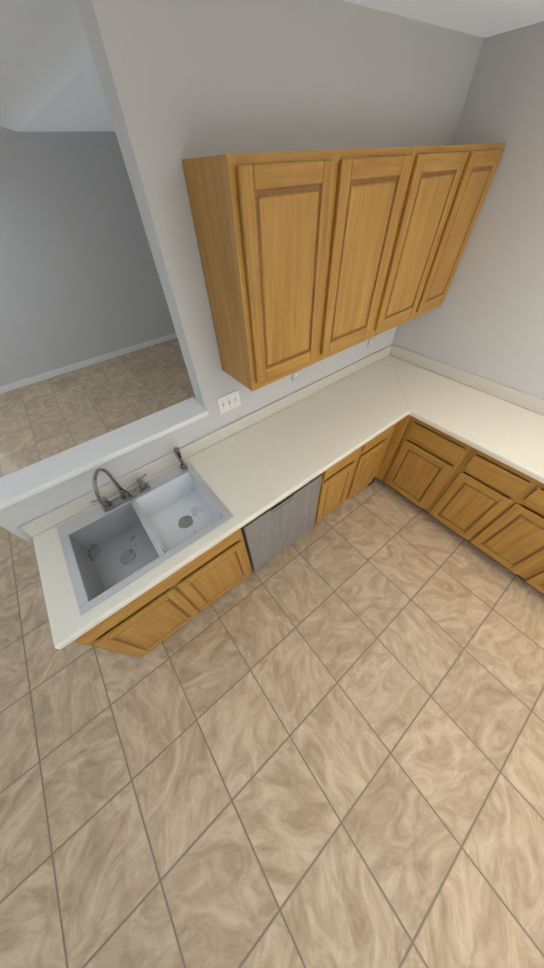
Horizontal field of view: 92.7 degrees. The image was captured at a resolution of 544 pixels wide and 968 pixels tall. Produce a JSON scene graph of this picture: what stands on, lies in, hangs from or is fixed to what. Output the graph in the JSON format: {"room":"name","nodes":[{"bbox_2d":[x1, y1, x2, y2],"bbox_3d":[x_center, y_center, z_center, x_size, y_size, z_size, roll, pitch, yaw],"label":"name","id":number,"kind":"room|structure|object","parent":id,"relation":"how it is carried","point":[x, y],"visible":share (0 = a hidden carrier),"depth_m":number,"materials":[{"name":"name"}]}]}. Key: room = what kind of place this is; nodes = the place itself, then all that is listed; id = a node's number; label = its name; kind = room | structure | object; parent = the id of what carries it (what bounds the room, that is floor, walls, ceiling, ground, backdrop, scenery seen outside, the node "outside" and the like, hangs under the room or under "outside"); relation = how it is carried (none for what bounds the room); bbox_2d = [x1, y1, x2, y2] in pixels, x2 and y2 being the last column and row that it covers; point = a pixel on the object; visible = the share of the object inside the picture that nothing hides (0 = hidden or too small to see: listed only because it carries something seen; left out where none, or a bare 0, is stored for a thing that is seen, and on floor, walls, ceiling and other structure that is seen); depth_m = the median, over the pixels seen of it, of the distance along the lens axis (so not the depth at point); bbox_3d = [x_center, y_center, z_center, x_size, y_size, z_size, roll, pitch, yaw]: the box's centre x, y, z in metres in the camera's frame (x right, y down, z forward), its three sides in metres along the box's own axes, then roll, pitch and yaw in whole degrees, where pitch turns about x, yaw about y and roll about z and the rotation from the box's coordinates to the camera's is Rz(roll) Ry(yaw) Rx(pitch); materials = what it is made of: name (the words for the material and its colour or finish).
{"room":"kitchen","nodes":[
{"label":"kitchen","id":0,"kind":"room"},
{"bbox_2d":[0,127,175,385],"bbox_3d":[-4.032,-2.670,3.165,6.475,3.020,0.120,-32,56,-21],"label":"wall","id":1,"kind":"structure","parent":0,"point":[80,281],"depth_m":3.74,"materials":[{"name":"grey paint"}]},
{"bbox_2d":[0,332,176,393],"bbox_3d":[-3.925,-1.710,4.264,6.221,0.095,0.014,-32,56,-21],"label":"baseboard","id":2,"kind":"structure","parent":1,"relation":"attached to","point":[52,373],"depth_m":4.54,"materials":[{"name":"white paint"}]},
{"bbox_2d":[0,0,483,545],"bbox_3d":[-0.144,-0.751,1.690,3.115,2.558,0.120,-32,56,-21],"label":"wall","id":3,"kind":"structure","parent":0,"point":[182,79],"depth_m":1.00,"materials":[{"name":"grey paint"}]},
{"bbox_2d":[0,397,208,510],"bbox_3d":[-0.917,-0.185,1.416,1.204,0.054,0.200,-32,56,-21],"label":"half wall ledge","id":4,"kind":"object","parent":3,"relation":"on","point":[25,483],"visible":1,"depth_m":1.37,"materials":[{"name":"white paint"}]},
{"bbox_2d":[217,390,240,414],"bbox_3d":[-0.271,-0.523,1.666,0.162,0.116,0.017,-32,56,-21],"label":"switch plate","id":5,"kind":"object","parent":3,"relation":"attached to","point":[229,402],"visible":1,"depth_m":1.66,"materials":[{"name":"white plastic"}]},
{"bbox_2d":[292,370,299,380],"bbox_3d":[0.172,-0.807,1.876,0.072,0.116,0.010,-32,56,-21],"label":"electrical outlet","id":6,"kind":"object","parent":3,"relation":"attached to","point":[295,375],"visible":0.48,"depth_m":1.89,"materials":[{"name":"plastic"}]},
{"bbox_2d":[181,146,413,390],"bbox_3d":[0.162,-1.036,1.294,0.930,0.762,0.322,-32,56,-21],"label":"upper cabinet","id":7,"kind":"object","parent":3,"relation":"attached to","point":[294,248],"visible":1,"depth_m":1.07,"materials":[{"name":"brown wood"}]},
{"bbox_2d":[367,336,374,346],"bbox_3d":[0.844,-1.230,2.192,0.072,0.116,0.010,-32,56,-21],"label":"electrical outlet","id":8,"kind":"object","parent":3,"relation":"attached to","point":[370,341],"visible":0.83,"depth_m":2.21,"materials":[{"name":"plastic"}]},
{"bbox_2d":[369,143,505,337],"bbox_3d":[0.862,-1.480,1.620,0.852,0.762,0.322,-32,56,-21],"label":"upper cabinet","id":9,"kind":"object","parent":3,"relation":"attached to","point":[446,188],"visible":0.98,"depth_m":1.43,"materials":[{"name":"brown wood"}]},
{"bbox_2d":[0,338,543,967],"bbox_3d":[-1.186,0.991,2.039,6.475,0.100,9.140,-32,56,-21],"label":"floor","id":10,"kind":"structure","parent":0,"point":[318,744],"depth_m":1.47,"materials":[{"name":"tile"}]},
{"bbox_2d":[73,528,251,657],"bbox_3d":[-0.710,0.528,1.763,0.926,0.875,0.617,-32,56,-21],"label":"base cabinet","id":11,"kind":"object","parent":10,"relation":"on","point":[145,623],"visible":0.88,"depth_m":1.52,"materials":[{"name":"brown wood"}]},
{"bbox_2d":[19,344,462,648],"bbox_3d":[0.127,-0.316,1.756,3.071,0.129,0.659,-32,56,-21],"label":"countertop","id":12,"kind":"structure","parent":11,"relation":"on","point":[272,456],"depth_m":1.69,"materials":[{"name":"beige laminate"}]},
{"bbox_2d":[90,468,150,511],"bbox_3d":[-0.802,0.026,1.355,0.316,0.306,0.215,-32,56,-21],"label":"faucet","id":13,"kind":"object","parent":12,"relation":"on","point":[107,505],"visible":1,"depth_m":1.46,"materials":[{"name":"silver metal"}]},
{"bbox_2d":[57,460,233,614],"bbox_3d":[-0.680,0.294,1.514,0.784,0.285,0.556,-32,56,-21],"label":"sink","id":14,"kind":"object","parent":12,"relation":"in","point":[170,513],"visible":0.98,"depth_m":1.50,"materials":[{"name":"white ceramic"}]},
{"bbox_2d":[173,447,187,469],"bbox_3d":[-0.561,-0.157,1.585,0.044,0.163,0.046,-32,56,-21],"label":"sprayer","id":15,"kind":"object","parent":14,"relation":"on","point":[177,453],"visible":0.98,"depth_m":1.57,"materials":[{"name":"silver metal"}]},
{"bbox_2d":[241,473,322,570],"bbox_3d":[-0.086,0.146,2.050,0.628,0.862,0.636,-32,56,-21],"label":"dishwasher","id":16,"kind":"object","parent":10,"relation":"on","point":[269,534],"visible":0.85,"depth_m":1.79,"materials":[{"name":"grey metal"}]},
{"bbox_2d":[314,448,359,523],"bbox_3d":[0.322,-0.127,2.243,0.408,0.875,0.617,-32,56,-21],"label":"base cabinet","id":17,"kind":"object","parent":10,"relation":"on","point":[335,480],"visible":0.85,"depth_m":2.02,"materials":[{"name":"brown wood"}]},
{"bbox_2d":[345,425,393,499],"bbox_3d":[0.637,-0.327,2.389,0.395,0.875,0.617,-32,56,-21],"label":"base cabinet","id":18,"kind":"object","parent":10,"relation":"on","point":[368,459],"visible":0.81,"depth_m":2.17,"materials":[{"name":"brown wood"}]},
{"bbox_2d":[368,415,411,485],"bbox_3d":[1.085,-0.582,2.574,0.696,0.875,0.675,-32,56,-21],"label":"base cabinet","id":19,"kind":"object","parent":10,"relation":"on","point":[395,436],"visible":0.29,"depth_m":2.26,"materials":[{"name":"brown wood"}]},
{"bbox_2d":[383,417,473,511],"bbox_3d":[1.459,-0.259,2.290,0.633,0.875,0.458,-32,56,-21],"label":"base cabinet","id":20,"kind":"object","parent":10,"relation":"on","point":[427,462],"visible":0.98,"depth_m":2.09,"materials":[{"name":"brown wood"}]},
{"bbox_2d":[427,448,543,575],"bbox_3d":[1.835,0.103,1.975,0.633,0.875,0.758,-32,56,-21],"label":"base cabinet","id":21,"kind":"object","parent":10,"relation":"on","point":[491,507],"visible":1,"depth_m":1.83,"materials":[{"name":"brown wood"}]},
{"bbox_2d":[516,565,543,594],"bbox_3d":[2.258,0.509,1.621,0.633,0.875,0.608,-32,56,-21],"label":"base cabinet","id":22,"kind":"object","parent":10,"relation":"on","point":[534,578],"visible":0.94,"depth_m":1.84,"materials":[{"name":"brown wood"}]},
{"bbox_2d":[411,370,543,483],"bbox_3d":[1.887,-0.143,1.522,0.648,0.129,1.920,-32,56,-21],"label":"countertop","id":23,"kind":"structure","parent":22,"relation":"on","point":[509,433],"depth_m":1.84,"materials":[{"name":"beige laminate"}]},
{"bbox_2d":[0,0,543,131],"bbox_3d":[-1.302,-0.797,-0.151,6.475,0.679,9.140,-32,56,-21],"label":"ceiling","id":24,"kind":"structure","parent":0,"point":[49,80],"depth_m":1.25,"materials":[{"name":"white paint"}]},
{"bbox_2d":[392,21,543,437],"bbox_3d":[1.259,-1.411,2.199,0.120,2.490,8.900,-32,56,-21],"label":"wall","id":25,"kind":"structure","parent":0,"point":[485,319],"depth_m":1.59,"materials":[{"name":"grey paint"}]}
]}

